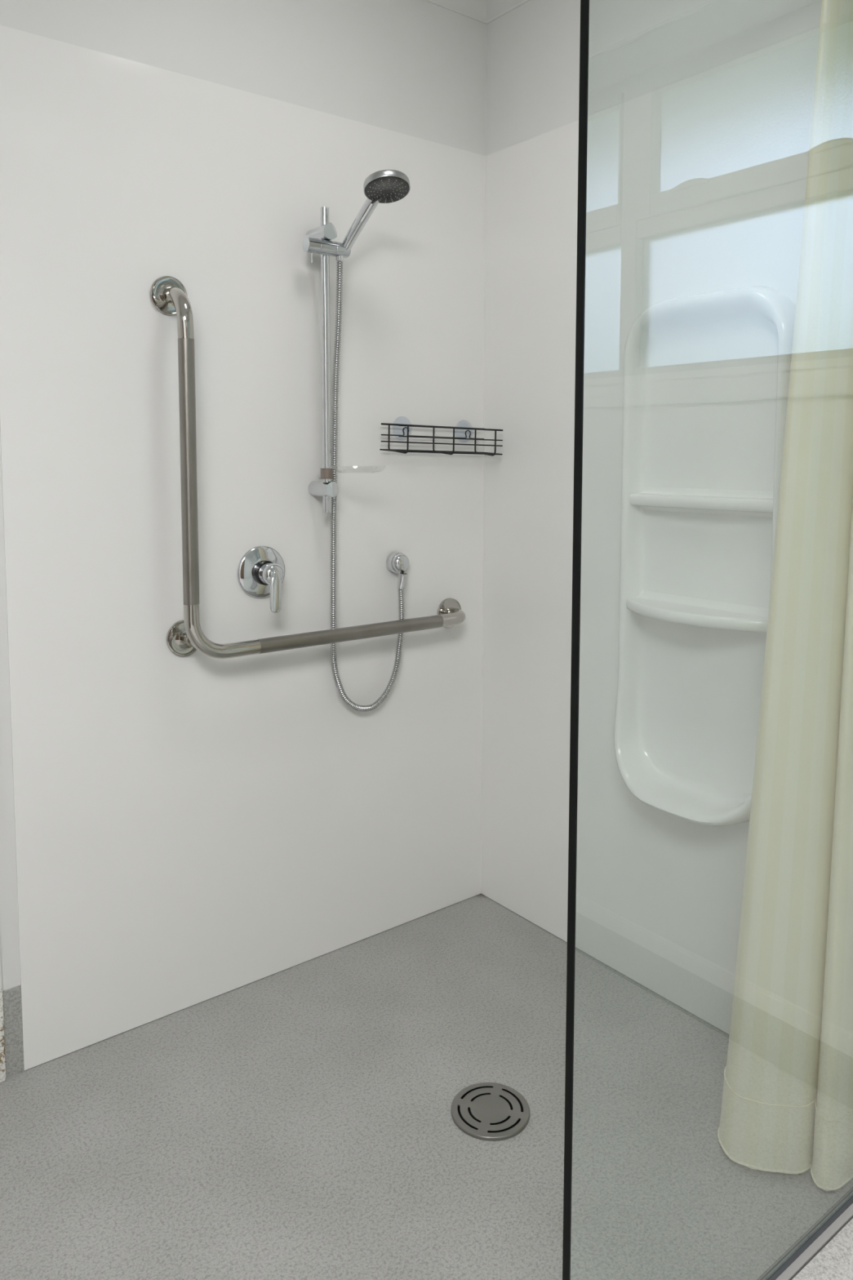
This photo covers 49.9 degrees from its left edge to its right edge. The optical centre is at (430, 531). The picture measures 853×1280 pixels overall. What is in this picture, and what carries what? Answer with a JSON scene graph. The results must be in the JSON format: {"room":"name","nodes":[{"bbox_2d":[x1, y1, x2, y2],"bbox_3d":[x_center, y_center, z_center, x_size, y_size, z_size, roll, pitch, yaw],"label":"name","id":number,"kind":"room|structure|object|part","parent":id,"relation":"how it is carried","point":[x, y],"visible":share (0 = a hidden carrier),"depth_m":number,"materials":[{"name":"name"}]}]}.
{"room":"accessible shower room","nodes":[
{"label":"accessible shower room","id":0,"kind":"room"},
{"bbox_2d":[0,0,486,1071],"bbox_3d":[-0.337,-0.153,2.164,1.362,2.386,0.120,-4,6,-38],"label":"wall","id":1,"kind":"structure","parent":0,"point":[177,833],"depth_m":2.00,"materials":[{"name":"white paint"}]},
{"bbox_2d":[0,950,5,1082],"bbox_3d":[-0.882,-0.119,1.733,0.036,2.386,0.128,-4,6,-38],"label":"trim","id":2,"kind":"structure","parent":1,"relation":"attached to","point":[2,1066],"depth_m":1.78,"materials":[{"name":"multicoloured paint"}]},
{"bbox_2d":[2,985,23,1078],"bbox_3d":[-0.823,0.983,1.804,0.036,0.178,0.003,-4,6,-38],"label":"baseboard","id":3,"kind":"structure","parent":1,"relation":"attached to","point":[11,997],"depth_m":1.80,"materials":[{"name":"grey plastic"}]},
{"bbox_2d":[236,545,284,613],"bbox_3d":[-0.356,0.104,2.037,0.119,0.140,0.088,-4,6,-38],"label":"mixer tap","id":4,"kind":"object","parent":1,"relation":"attached to","point":[260,573],"visible":1,"depth_m":2.04,"materials":[{"name":"silver metal"}]},
{"bbox_3d":[-0.341,0.131,2.009,0.032,0.092,0.022,-4,6,-38],"label":"lever","id":5,"kind":"part","parent":4,"relation":"part of","materials":[{"name":"silver metal"}]},
{"bbox_2d":[150,275,466,658],"bbox_3d":[-0.219,-0.134,2.121,0.830,0.821,0.096,-4,6,-38],"label":"grab rail","id":6,"kind":"object","parent":1,"relation":"attached to","point":[168,295],"visible":1,"depth_m":1.88,"materials":[{"name":"silver metal"}]},
{"bbox_3d":[-0.503,0.230,1.935,0.025,0.025,0.068,-4,6,-40],"label":"post","id":7,"kind":"part","parent":6,"relation":"part of","materials":[{"name":"silver metal"}]},
{"bbox_2d":[302,206,351,513],"bbox_3d":[-0.245,-0.384,2.085,0.110,0.683,0.086,-4,6,-38],"label":"slide rail","id":8,"kind":"object","parent":1,"relation":"attached to","point":[317,240],"visible":0.99,"depth_m":2.06,"materials":[{"name":"silver metal"}]},
{"bbox_3d":[-0.238,-0.383,2.076,0.020,0.683,0.020,-4,6,-38],"label":"rail","id":9,"kind":"part","parent":8,"relation":"part of","materials":[{"name":"silver metal"}]},
{"bbox_2d":[318,466,386,479],"bbox_3d":[-0.180,-0.135,2.090,0.156,0.030,0.094,0,5,-2],"label":"soap dish","id":10,"kind":"object","parent":8,"relation":"on","point":[326,473],"visible":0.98,"depth_m":2.08,"materials":[{"name":"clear plastic"}]},
{"bbox_2d":[333,466,386,473],"bbox_3d":[-0.163,-0.141,2.090,0.110,0.017,0.107,-4,6,-38],"label":"tray","id":11,"kind":"object","parent":10,"relation":"on","point":[334,467],"depth_m":2.08,"materials":[{"name":"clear plastic"}]},
{"bbox_2d":[329,255,407,711],"bbox_3d":[-0.141,-0.096,2.188,0.218,1.077,0.055,-4,6,-38],"label":"shower hose","id":12,"kind":"object","parent":8,"relation":"attached to","point":[402,579],"visible":0.88,"depth_m":2.15,"materials":[{"name":"silver metal"}]},
{"bbox_2d":[342,169,410,250],"bbox_3d":[-0.125,-0.694,2.011,0.101,0.149,0.198,-4,6,-38],"label":"shower","id":13,"kind":"object","parent":8,"relation":"on","point":[384,186],"visible":0.99,"depth_m":1.98,"materials":[{"name":"silver metal"}]},
{"bbox_3d":[-0.146,-0.693,2.026,0.152,0.145,0.032,4,6,43],"label":"handle","id":14,"kind":"part","parent":13,"relation":"part of","materials":[{"name":"silver metal"}]},
{"bbox_2d":[386,551,408,574],"bbox_3d":[-0.077,0.078,2.282,0.053,0.054,0.046,-4,6,-38],"label":"wall outlet","id":15,"kind":"object","parent":1,"relation":"attached to","point":[396,562],"visible":1,"depth_m":2.27,"materials":[{"name":"silver metal"}]},
{"bbox_2d":[379,422,502,456],"bbox_3d":[0.027,-0.240,2.307,0.337,0.094,0.091,-2,5,-38],"label":"wire basket","id":16,"kind":"object","parent":1,"relation":"attached to","point":[405,451],"visible":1,"depth_m":2.27,"materials":[{"name":"black metal"}]},
{"bbox_3d":[0.010,-0.267,2.328,0.332,0.005,0.005,-2,5,-38],"label":"rail","id":17,"kind":"part","parent":16,"relation":"part of","materials":[{"name":"black metal"}]},
{"bbox_3d":[0.008,-0.205,2.331,0.335,0.004,0.004,-2,5,-38],"label":"rail","id":18,"kind":"part","parent":16,"relation":"part of","materials":[{"name":"black metal"}]},
{"bbox_3d":[0.052,-0.195,2.275,0.335,0.004,0.004,-2,5,-38],"label":"rail","id":19,"kind":"part","parent":16,"relation":"part of","materials":[{"name":"black metal"}]},
{"bbox_3d":[0.055,-0.257,2.272,0.332,0.005,0.005,-2,5,-38],"label":"rail","id":20,"kind":"part","parent":16,"relation":"part of","materials":[{"name":"black metal"}]},
{"bbox_2d":[424,0,486,24],"bbox_3d":[-0.328,-1.307,1.969,1.240,0.054,0.053,-4,6,-38],"label":"trim","id":21,"kind":"structure","parent":1,"relation":"attached to","point":[476,10],"depth_m":2.32,"materials":[{"name":"white paint"}]},
{"bbox_2d":[0,893,852,1279],"bbox_3d":[0.178,1.251,0.392,2.870,0.120,3.720,-4,6,-38],"label":"floor","id":22,"kind":"structure","parent":0,"point":[296,1122],"depth_m":1.64,"materials":[{"name":"plastic"}]},
{"bbox_2d":[450,1082,529,1141],"bbox_3d":[0.111,1.079,1.710,0.147,0.006,0.147,-4,6,-38],"label":"floor drain","id":23,"kind":"object","parent":22,"relation":"on","point":[484,1111],"visible":1,"depth_m":1.70,"materials":[{"name":"silver metal"}]},
{"bbox_2d":[562,0,852,1279],"bbox_3d":[0.514,-0.065,1.265,0.892,2.360,0.025,-4,6,-38],"label":"panel frame","id":24,"kind":"object","parent":22,"relation":"on","point":[845,1212],"visible":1,"depth_m":1.02,"materials":[{"name":"black metal"}]},
{"bbox_2d":[480,0,822,1035],"bbox_3d":[1.330,-0.064,1.113,0.206,2.386,3.604,-4,6,-38],"label":"wall","id":25,"kind":"structure","parent":0,"point":[700,112],"depth_m":2.15,"materials":[{"name":"white paint"}]},
{"bbox_2d":[485,0,529,24],"bbox_3d":[1.204,-1.224,0.981,0.053,0.054,3.504,-4,6,-38],"label":"trim","id":26,"kind":"structure","parent":25,"relation":"attached to","point":[495,9],"depth_m":2.32,"materials":[{"name":"white paint"}]},
{"bbox_2d":[613,285,795,826],"bbox_3d":[0.534,0.055,1.888,0.111,1.087,0.410,-4,6,-38],"label":"shower shelf","id":27,"kind":"object","parent":25,"relation":"attached to","point":[706,375],"visible":0.84,"depth_m":1.92,"materials":[{"name":"white plastic"}]},
{"bbox_3d":[0.217,-1.239,0.214,2.960,0.100,3.720,-4,6,-38],"label":"ceiling","id":28,"kind":"structure","parent":0,"visible":0},
{"bbox_3d":[0.537,-1.124,1.310,0.700,0.306,0.052,-4,6,-38],"label":"rail","id":29,"kind":"object","parent":28,"relation":"hanging from","visible":0},
{"bbox_2d":[717,0,852,1191],"bbox_3d":[0.655,0.043,1.555,0.298,2.073,0.233,-4,6,-38],"label":"shower curtain","id":30,"kind":"object","parent":29,"relation":"hanging from","point":[787,1103],"visible":1,"depth_m":1.51,"materials":[{"name":"beige fabric"}]}
]}

